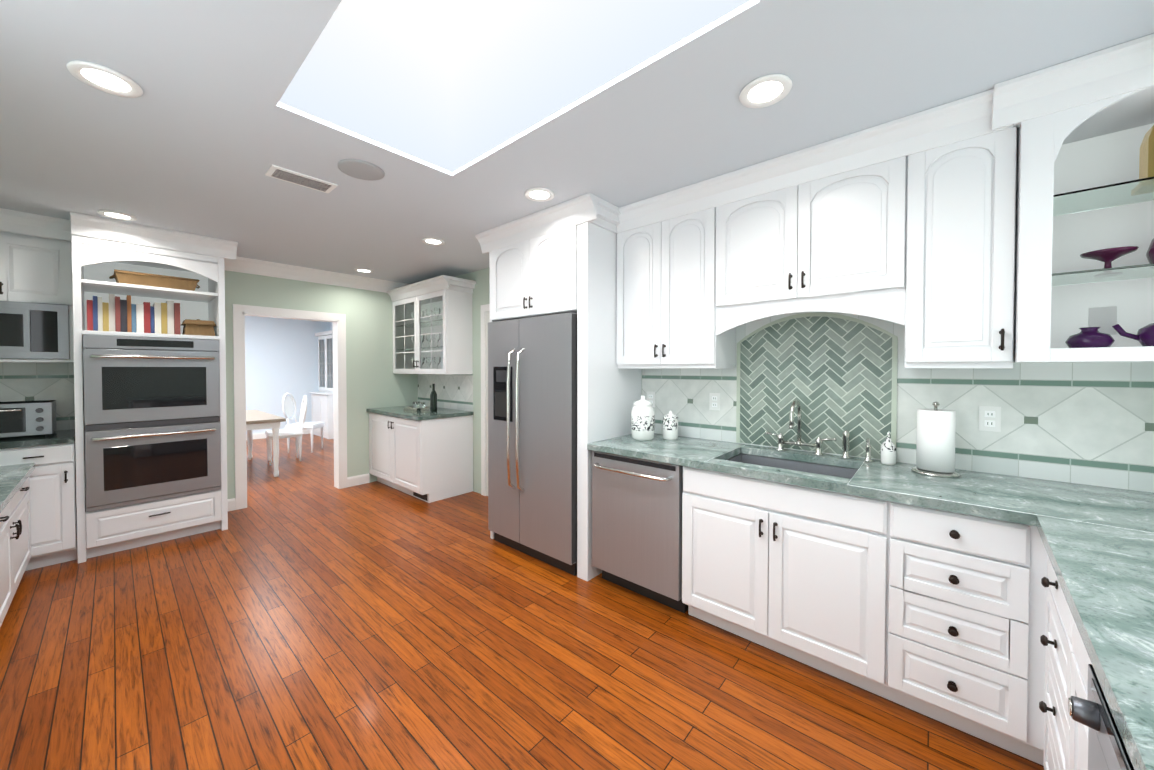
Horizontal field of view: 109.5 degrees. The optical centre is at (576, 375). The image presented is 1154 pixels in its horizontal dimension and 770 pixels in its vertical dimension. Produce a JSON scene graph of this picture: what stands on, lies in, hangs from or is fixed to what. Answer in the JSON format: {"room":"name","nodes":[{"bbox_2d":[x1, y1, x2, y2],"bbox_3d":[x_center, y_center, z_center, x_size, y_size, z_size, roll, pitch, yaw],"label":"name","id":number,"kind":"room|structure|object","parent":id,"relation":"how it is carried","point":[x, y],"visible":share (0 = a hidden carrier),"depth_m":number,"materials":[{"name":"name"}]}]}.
{"room":"kitchen","nodes":[
{"label":"kitchen","id":0,"kind":"room"},
{"bbox_2d":[41,270,417,498],"bbox_3d":[-3.373,0.088,4.168,0.120,2.500,3.840,1,1,41],"label":"wall","id":1,"kind":"structure","parent":0,"point":[373,380],"depth_m":4.87,"materials":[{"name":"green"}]},
{"bbox_2d":[0,208,73,362],"bbox_3d":[-4.120,-0.615,2.890,0.424,1.050,0.704,1,1,41],"label":"upper cabinet","id":2,"kind":"object","parent":1,"relation":"attached to","point":[35,258],"visible":0.88,"depth_m":2.93,"materials":[{"name":"white wood"}]},
{"bbox_2d":[0,301,69,358],"bbox_3d":[-4.126,-0.315,2.900,0.372,0.398,0.655,1,1,41],"label":"microwave","id":3,"kind":"object","parent":2,"relation":"in","point":[34,331],"visible":0.94,"depth_m":2.91,"materials":[{"name":"grey metal"}]},
{"bbox_2d":[0,363,74,430],"bbox_3d":[-4.280,0.177,3.043,0.002,0.547,0.701,1,1,41],"label":"backsplash","id":4,"kind":"structure","parent":1,"relation":"attached to","point":[34,381],"depth_m":3.18,"materials":[{"name":"tile"}]},
{"bbox_2d":[233,304,346,509],"bbox_3d":[-3.112,0.312,4.469,0.160,2.042,1.024,1,1,41],"label":"door frame","id":5,"kind":"structure","parent":1,"relation":"attached to","point":[240,312],"depth_m":4.31,"materials":[{"name":"white wood"}]},
{"bbox_2d":[224,256,408,292],"bbox_3d":[-2.784,-1.102,4.658,0.095,0.135,2.050,1,1,41],"label":"crown molding","id":6,"kind":"structure","parent":1,"relation":"attached to","point":[262,267],"depth_m":4.46,"materials":[{"name":"white wood"}]},
{"bbox_2d":[347,473,369,486],"bbox_3d":[-2.640,1.269,4.919,0.016,0.115,0.253,1,1,41],"label":"baseboard","id":7,"kind":"structure","parent":1,"relation":"attached to","point":[358,480],"depth_m":4.91,"materials":[{"name":"white wood"}]},
{"bbox_2d":[245,316,328,433],"bbox_3d":[-7.170,0.038,7.300,0.120,2.500,5.140,1,1,41],"label":"wall","id":8,"kind":"structure","parent":0,"point":[281,357],"depth_m":8.40,"materials":[{"name":"blue"}]},
{"bbox_2d":[246,430,309,439],"bbox_3d":[-7.119,1.231,7.274,0.016,0.115,4.900,1,1,41],"label":"baseboard","id":9,"kind":"structure","parent":8,"relation":"attached to","point":[256,435],"depth_m":8.17,"materials":[{"name":"white wood"}]},
{"bbox_2d":[329,322,332,330],"bbox_3d":[-3.666,0.034,7.564,4.800,2.500,0.120,1,1,41],"label":"wall","id":10,"kind":"structure","parent":0,"point":[330,323],"depth_m":9.05,"materials":[{"name":"blue"}]},
{"bbox_2d":[456,268,489,493],"bbox_3d":[0.252,0.099,3.463,6.260,2.500,0.120,1,1,41],"label":"wall","id":11,"kind":"structure","parent":0,"point":[481,294],"depth_m":4.59,"materials":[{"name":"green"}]},
{"bbox_2d":[391,283,414,373],"bbox_3d":[-2.012,-0.540,5.133,0.633,1.048,0.339,1,1,41],"label":"upper cabinet","id":12,"kind":"object","parent":11,"relation":"attached to","point":[403,298],"depth_m":5.01,"materials":[{"name":"white wood"}]},
{"bbox_2d":[415,275,475,374],"bbox_3d":[-1.506,-0.533,4.689,0.713,1.048,0.339,1,1,41],"label":"upper cabinet","id":13,"kind":"object","parent":11,"relation":"attached to","point":[432,326],"depth_m":4.53,"materials":[{"name":"white wood"}]},
{"bbox_2d":[418,374,472,410],"bbox_3d":[-1.664,0.199,5.064,1.270,0.440,0.002,1,1,41],"label":"backsplash","id":14,"kind":"structure","parent":11,"relation":"attached to","point":[454,391],"depth_m":4.97,"materials":[{"name":"tile"}]},
{"bbox_2d":[481,304,489,495],"bbox_3d":[-0.689,0.287,4.198,0.984,2.102,0.020,1,1,41],"label":"door frame","id":15,"kind":"structure","parent":11,"relation":"attached to","point":[485,309],"depth_m":4.48,"materials":[{"name":"white wood"}]},
{"bbox_2d":[487,201,614,324],"bbox_3d":[-0.134,-0.795,3.260,0.920,0.704,0.668,1,1,41],"label":"upper cabinet","id":16,"kind":"object","parent":11,"relation":"attached to","point":[558,260],"depth_m":2.84,"materials":[{"name":"white wood"}]},
{"bbox_2d":[611,181,710,368],"bbox_3d":[0.660,-0.593,2.780,0.719,1.095,0.347,1,1,41],"label":"upper cabinet","id":17,"kind":"object","parent":11,"relation":"attached to","point":[661,263],"depth_m":2.63,"materials":[{"name":"white wood"}]},
{"bbox_2d":[711,121,902,368],"bbox_3d":[1.261,-0.584,2.253,0.880,1.095,0.347,1,1,41],"label":"upper cabinet","id":18,"kind":"object","parent":11,"relation":"attached to","point":[821,229],"depth_m":2.08,"materials":[{"name":"white wood"}]},
{"bbox_2d":[642,312,1153,492],"bbox_3d":[1.488,0.015,2.292,2.620,0.895,0.009,1,1,41],"label":"backsplash","id":19,"kind":"structure","parent":11,"relation":"attached to","point":[836,375],"depth_m":2.13,"materials":[{"name":"tile"}]},
{"bbox_2d":[647,392,654,406],"bbox_3d":[0.562,0.185,3.105,0.072,0.116,0.007,1,1,41],"label":"electrical outlet plate","id":20,"kind":"object","parent":19,"relation":"attached to","point":[651,397],"visible":0.67,"depth_m":3.10,"materials":[{"name":"white plastic"}]},
{"bbox_2d":[709,393,719,409],"bbox_3d":[0.938,0.180,2.775,0.072,0.116,0.007,1,1,41],"label":"electrical outlet plate","id":21,"kind":"object","parent":19,"relation":"attached to","point":[714,401],"visible":1,"depth_m":2.77,"materials":[{"name":"white plastic"}]},
{"bbox_2d":[979,406,1000,431],"bbox_3d":[1.930,0.204,1.905,0.072,0.116,0.007,1,1,41],"label":"electrical outlet plate","id":22,"kind":"object","parent":19,"relation":"attached to","point":[989,418],"visible":1,"depth_m":1.90,"materials":[{"name":"white plastic"}]},
{"bbox_2d":[899,85,1014,367],"bbox_3d":[1.720,-0.578,1.851,0.340,1.095,0.347,1,1,41],"label":"upper cabinet","id":23,"kind":"object","parent":11,"relation":"attached to","point":[965,233],"depth_m":1.71,"materials":[{"name":"white wood"}]},
{"bbox_2d":[1011,37,1153,364],"bbox_3d":[2.094,-0.584,1.502,0.674,1.072,0.378,1,1,41],"label":"upper cabinet","id":24,"kind":"object","parent":11,"relation":"attached to","point":[1081,127],"depth_m":1.58,"materials":[{"name":"white wood"}]},
{"bbox_2d":[1065,327,1114,347],"bbox_3d":[2.017,-0.142,1.605,0.124,0.090,0.124,1,1,41],"label":"vase","id":25,"kind":"object","parent":24,"relation":"in","point":[1089,337],"visible":0.75,"depth_m":1.58,"materials":[{"name":"purple glass"}]},
{"bbox_2d":[1088,306,1116,334],"bbox_3d":[2.159,-0.222,1.674,0.072,0.116,0.006,1,1,41],"label":"outlet","id":26,"kind":"object","parent":24,"relation":"attached to","point":[1104,319],"visible":0.79,"depth_m":1.67,"materials":[{"name":"white plastic"}]},
{"bbox_2d":[1080,246,1138,267],"bbox_3d":[2.041,-0.432,1.566,0.140,0.085,0.140,1,1,41],"label":"purple compote","id":27,"kind":"object","parent":24,"relation":"in","point":[1107,256],"visible":0.75,"depth_m":1.54,"materials":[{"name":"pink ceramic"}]},
{"bbox_2d":[1112,323,1153,346],"bbox_3d":[2.157,-0.165,1.469,0.284,0.140,0.180,1,1,41],"label":"teapot","id":28,"kind":"object","parent":24,"relation":"in","point":[1144,336],"visible":0.92,"depth_m":1.50,"materials":[{"name":"purple ceramic"}]},
{"bbox_2d":[1139,125,1153,178],"bbox_3d":[2.162,-0.830,1.440,0.220,0.285,0.105,1,1,41],"label":"mantel clock","id":29,"kind":"object","parent":24,"relation":"in","point":[1146,162],"visible":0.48,"depth_m":1.48,"materials":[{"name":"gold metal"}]},
{"bbox_2d":[1146,238,1153,263],"bbox_3d":[2.182,-0.480,1.442,0.200,0.185,0.164,1,1,41],"label":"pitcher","id":30,"kind":"object","parent":24,"relation":"in","point":[1150,254],"visible":0.83,"depth_m":1.49,"materials":[{"name":"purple ceramic"}]},
{"bbox_2d":[0,434,1043,769],"bbox_3d":[-2.968,1.377,3.634,11.460,0.060,5.300,1,1,41],"label":"floor","id":31,"kind":"structure","parent":0,"point":[302,614],"depth_m":1.92,"materials":[{"name":"brown wood"}]},
{"bbox_2d":[0,479,23,626],"bbox_3d":[-3.028,0.995,1.843,0.765,0.760,0.534,1,1,41],"label":"base cabinet","id":32,"kind":"object","parent":31,"relation":"on","point":[15,545],"depth_m":2.24,"materials":[{"name":"white wood"}]},
{"bbox_2d":[0,463,34,571],"bbox_3d":[-3.603,0.987,2.347,0.766,0.760,0.534,1,1,41],"label":"base cabinet","id":33,"kind":"object","parent":31,"relation":"on","point":[19,471],"depth_m":2.64,"materials":[{"name":"white wood"}]},
{"bbox_2d":[0,429,77,570],"bbox_3d":[-4.047,0.902,2.850,0.619,0.915,0.701,1,1,41],"label":"base cabinet","id":34,"kind":"object","parent":31,"relation":"on","point":[53,506],"visible":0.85,"depth_m":2.85,"materials":[{"name":"white wood"}]},
{"bbox_2d":[0,400,56,437],"bbox_3d":[-4.047,0.320,2.888,0.360,0.245,0.420,1,1,41],"label":"toaster oven","id":35,"kind":"object","parent":34,"relation":"on","point":[23,418],"visible":1,"depth_m":2.88,"materials":[{"name":"silver metal"}]},
{"bbox_2d":[70,212,237,562],"bbox_3d":[-3.490,0.100,3.427,0.679,2.502,0.910,1,1,41],"label":"tall cabinet","id":36,"kind":"object","parent":31,"relation":"on","point":[102,249],"visible":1,"depth_m":3.23,"materials":[{"name":"white wood"}]},
{"bbox_2d":[87,294,180,334],"bbox_3d":[-3.545,-0.479,3.274,0.189,0.297,0.500,1,1,41],"label":"books","id":37,"kind":"object","parent":36,"relation":"in","point":[116,314],"visible":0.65,"depth_m":3.21,"materials":[{"name":"multicoloured paper"}]},
{"bbox_2d":[83,335,220,511],"bbox_3d":[-3.498,0.344,3.384,0.672,1.283,0.740,1,1,41],"label":"double oven","id":38,"kind":"object","parent":36,"relation":"in","point":[152,416],"visible":1,"depth_m":3.17,"materials":[{"name":"grey metal"}]},
{"bbox_2d":[109,269,199,290],"bbox_3d":[-3.474,-0.754,3.372,0.338,0.104,0.521,1,1,41],"label":"wicker basket","id":39,"kind":"object","parent":36,"relation":"in","point":[140,278],"visible":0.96,"depth_m":3.26,"materials":[{"name":"beige wicker"}]},
{"bbox_2d":[181,319,215,335],"bbox_3d":[-3.289,-0.410,3.543,0.222,0.150,0.210,1,1,41],"label":"basket","id":40,"kind":"object","parent":36,"relation":"in","point":[199,327],"visible":0.98,"depth_m":3.48,"materials":[{"name":"wicker"}]},
{"bbox_2d":[246,410,285,476],"bbox_3d":[-4.780,0.938,5.444,1.700,0.760,1.100,1,1,41],"label":"dining table","id":41,"kind":"object","parent":31,"relation":"on","point":[256,419],"visible":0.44,"depth_m":5.27,"materials":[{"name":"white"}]},
{"bbox_2d":[265,395,306,465],"bbox_3d":[-4.396,0.810,6.177,0.511,0.992,0.438,-1,1,-41],"label":"dining chair","id":42,"kind":"object","parent":31,"relation":"on","point":[296,433],"visible":1,"depth_m":6.13,"materials":[{"name":"white wood"}]},
{"bbox_2d":[282,393,324,452],"bbox_3d":[-4.672,0.798,6.956,0.511,0.992,0.438,0,1,-9],"label":"dining chair","id":43,"kind":"object","parent":31,"relation":"on","point":[289,407],"visible":0.83,"depth_m":6.87,"materials":[{"name":"white wood"}]},
{"bbox_2d":[309,330,333,438],"bbox_3d":[-5.190,0.184,8.529,1.060,2.170,0.436,1,1,41],"label":"hutch","id":44,"kind":"object","parent":31,"relation":"on","point":[322,404],"visible":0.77,"depth_m":8.40,"materials":[{"name":"white wood"}]},
{"bbox_2d":[366,405,437,485],"bbox_3d":[-2.119,0.867,5.033,0.634,0.916,0.664,1,1,41],"label":"base cabinet","id":45,"kind":"object","parent":31,"relation":"on","point":[379,464],"depth_m":4.85,"materials":[{"name":"white wood"}]},
{"bbox_2d":[386,407,473,502],"bbox_3d":[-1.638,0.874,4.611,0.647,0.916,0.664,1,1,41],"label":"base cabinet","id":46,"kind":"object","parent":31,"relation":"on","point":[426,455],"depth_m":4.41,"materials":[{"name":"white wood"}]},
{"bbox_2d":[404,401,429,410],"bbox_3d":[-1.887,0.364,4.865,0.320,0.094,0.220,1,1,41],"label":"tray","id":47,"kind":"object","parent":46,"relation":"on","point":[418,406],"visible":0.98,"depth_m":4.79,"materials":[{"name":"silver metal"}]},
{"bbox_2d":[430,384,436,411],"bbox_3d":[-1.632,0.257,4.639,0.076,0.316,0.076,1,1,41],"label":"wine bottle","id":48,"kind":"object","parent":46,"relation":"on","point":[433,401],"visible":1,"depth_m":4.61,"materials":[{"name":"black glass"}]},
{"bbox_2d":[488,312,576,575],"bbox_3d":[-0.175,0.466,3.229,0.908,1.775,0.764,1,1,41],"label":"fridge","id":49,"kind":"object","parent":31,"relation":"on","point":[532,436],"visible":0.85,"depth_m":2.93,"materials":[{"name":"grey metal"}]},
{"bbox_2d":[587,433,715,464],"bbox_3d":[0.535,0.904,2.701,0.663,0.916,0.670,1,1,41],"label":"base cabinet","id":50,"kind":"object","parent":31,"relation":"on","point":[658,449],"depth_m":2.56,"materials":[{"name":"green stone"}]},
{"bbox_2d":[592,451,687,612],"bbox_3d":[0.517,0.928,2.671,0.620,0.868,0.704,1,1,41],"label":"dishwasher","id":51,"kind":"object","parent":50,"relation":"in","point":[636,525],"visible":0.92,"depth_m":2.42,"materials":[{"name":"grey metal"}]},
{"bbox_2d":[631,395,654,440],"bbox_3d":[0.455,0.292,2.810,0.166,0.304,0.166,1,1,41],"label":"canister","id":52,"kind":"object","parent":50,"relation":"on","point":[642,420],"visible":1,"depth_m":2.75,"materials":[{"name":"white ceramic"}]},
{"bbox_2d":[663,411,677,439],"bbox_3d":[0.648,0.345,2.827,0.108,0.196,0.108,1,1,41],"label":"canister","id":53,"kind":"object","parent":50,"relation":"on","point":[670,425],"visible":1,"depth_m":2.78,"materials":[{"name":"white ceramic"}]},
{"bbox_2d":[675,441,890,694],"bbox_3d":[1.124,0.912,2.184,0.904,0.916,0.670,1,1,41],"label":"base cabinet","id":54,"kind":"object","parent":31,"relation":"on","point":[789,563],"depth_m":1.91,"materials":[{"name":"white wood"}]},
{"bbox_2d":[728,454,857,478],"bbox_3d":[1.120,0.638,2.179,0.624,0.284,0.414,1,1,41],"label":"sink basin","id":55,"kind":"object","parent":54,"relation":"in","point":[806,467],"visible":0.04,"depth_m":2.33,"materials":[{"name":"metal"}]},
{"bbox_2d":[765,399,850,458],"bbox_3d":[1.266,0.294,2.290,0.439,0.316,0.214,1,1,41],"label":"bridge faucet","id":56,"kind":"object","parent":54,"relation":"on","point":[819,440],"visible":1,"depth_m":2.30,"materials":[{"name":"silver metal"}]},
{"bbox_2d":[864,431,895,464],"bbox_3d":[1.556,0.372,2.098,0.137,0.167,0.092,1,1,41],"label":"soap dispenser","id":57,"kind":"object","parent":54,"relation":"on","point":[888,451],"visible":0.98,"depth_m":2.07,"materials":[{"name":"white ceramic"}]},
{"bbox_2d":[879,462,1026,752],"bbox_3d":[1.609,0.919,1.759,0.387,0.916,0.670,1,1,41],"label":"base cabinet","id":58,"kind":"object","parent":31,"relation":"on","point":[1001,611],"depth_m":1.54,"materials":[{"name":"white wood"}]},
{"bbox_2d":[912,402,959,477],"bbox_3d":[1.673,0.291,1.901,0.170,0.335,0.170,1,1,41],"label":"paper towel holder","id":59,"kind":"object","parent":58,"relation":"on","point":[935,443],"visible":1,"depth_m":1.85,"materials":[{"name":"white paper"}]},
{"bbox_2d":[995,509,1153,769],"bbox_3d":[1.151,0.502,0.499,0.747,0.042,1.961,1,1,41],"label":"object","id":60,"kind":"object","parent":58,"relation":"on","point":[1088,588],"depth_m":0.95,"materials":[{"name":"green stone"}]},
{"bbox_2d":[1015,585,1050,769],"bbox_3d":[1.620,0.951,0.987,0.676,0.876,0.551,1,1,41],"label":"base cabinet","id":61,"kind":"object","parent":31,"relation":"on","point":[1034,663],"depth_m":1.40,"materials":[{"name":"white wood"}]},
{"bbox_2d":[1047,665,1087,769],"bbox_3d":[1.313,0.957,0.637,0.676,0.876,0.381,1,1,41],"label":"base cabinet","id":62,"kind":"object","parent":31,"relation":"on","point":[1065,751],"depth_m":1.08,"materials":[{"name":"white wood"}]},
{"bbox_2d":[1068,664,1133,769],"bbox_3d":[0.866,0.966,0.285,0.678,0.868,0.786,1,1,41],"label":"oven","id":63,"kind":"object","parent":62,"relation":"in","point":[1107,750],"visible":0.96,"depth_m":0.67,"materials":[{"name":"grey metal"}]},
{"bbox_2d":[0,0,1153,283],"bbox_3d":[-2.968,-1.163,3.594,11.300,0.020,5.140,1,1,41],"label":"ceiling","id":64,"kind":"structure","parent":0,"point":[204,132],"depth_m":1.76,"materials":[{"name":"white paint"}]},
{"bbox_2d":[66,60,142,97],"bbox_3d":[-1.778,-1.114,1.539,0.190,0.011,0.190,1,1,41],"label":"recessed light","id":65,"kind":"object","parent":64,"relation":"in","point":[104,79],"visible":1,"depth_m":1.53,"materials":[{"name":"white"}]},
{"bbox_2d":[97,210,136,220],"bbox_3d":[-3.270,-1.135,2.901,0.190,0.011,0.190,1,1,41],"label":"recessed light","id":66,"kind":"object","parent":64,"relation":"in","point":[117,215],"visible":1,"depth_m":2.90,"materials":[{"name":"white"}]},
{"bbox_2d":[265,165,337,192],"bbox_3d":[-1.590,-1.128,2.359,0.160,0.009,0.320,1,1,41],"label":"ceiling vent","id":67,"kind":"object","parent":64,"relation":"in","point":[287,175],"visible":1,"depth_m":2.34,"materials":[{"name":"white metal"}]},
{"bbox_2d":[338,159,384,180],"bbox_3d":[-1.186,-1.126,2.244,0.230,0.010,0.230,1,1,41],"label":"speaker","id":68,"kind":"object","parent":64,"relation":"attached to","point":[359,169],"visible":1,"depth_m":2.22},
{"bbox_2d":[354,268,372,272],"bbox_3d":[-2.370,-1.161,4.533,0.190,0.011,0.190,1,1,41],"label":"recessed light","id":69,"kind":"object","parent":64,"relation":"in","point":[362,270],"visible":1,"depth_m":4.53,"materials":[{"name":"white"}]},
{"bbox_2d":[422,238,444,244],"bbox_3d":[-1.232,-1.145,3.495,0.190,0.011,0.190,1,1,41],"label":"recessed light","id":70,"kind":"object","parent":64,"relation":"in","point":[432,241],"visible":0.98,"depth_m":3.49,"materials":[{"name":"white"}]},
{"bbox_2d":[279,0,749,171],"bbox_3d":[-0.353,-1.614,1.449,1.770,0.950,0.925,1,1,41],"label":"skylight","id":71,"kind":"object","parent":64,"relation":"in","point":[451,85],"visible":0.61,"depth_m":1.96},
{"bbox_2d":[524,187,554,201],"bbox_3d":[-0.235,-1.130,2.554,0.190,0.011,0.190,1,1,41],"label":"recessed light","id":72,"kind":"object","parent":64,"relation":"in","point":[538,194],"visible":1,"depth_m":2.55,"materials":[{"name":"white"}]},
{"bbox_2d":[739,74,791,107],"bbox_3d":[0.741,-1.115,1.605,0.190,0.011,0.190,1,1,41],"label":"recessed light","id":73,"kind":"object","parent":64,"relation":"in","point":[765,90],"visible":0.98,"depth_m":1.60,"materials":[{"name":"white plastic"}]}
]}

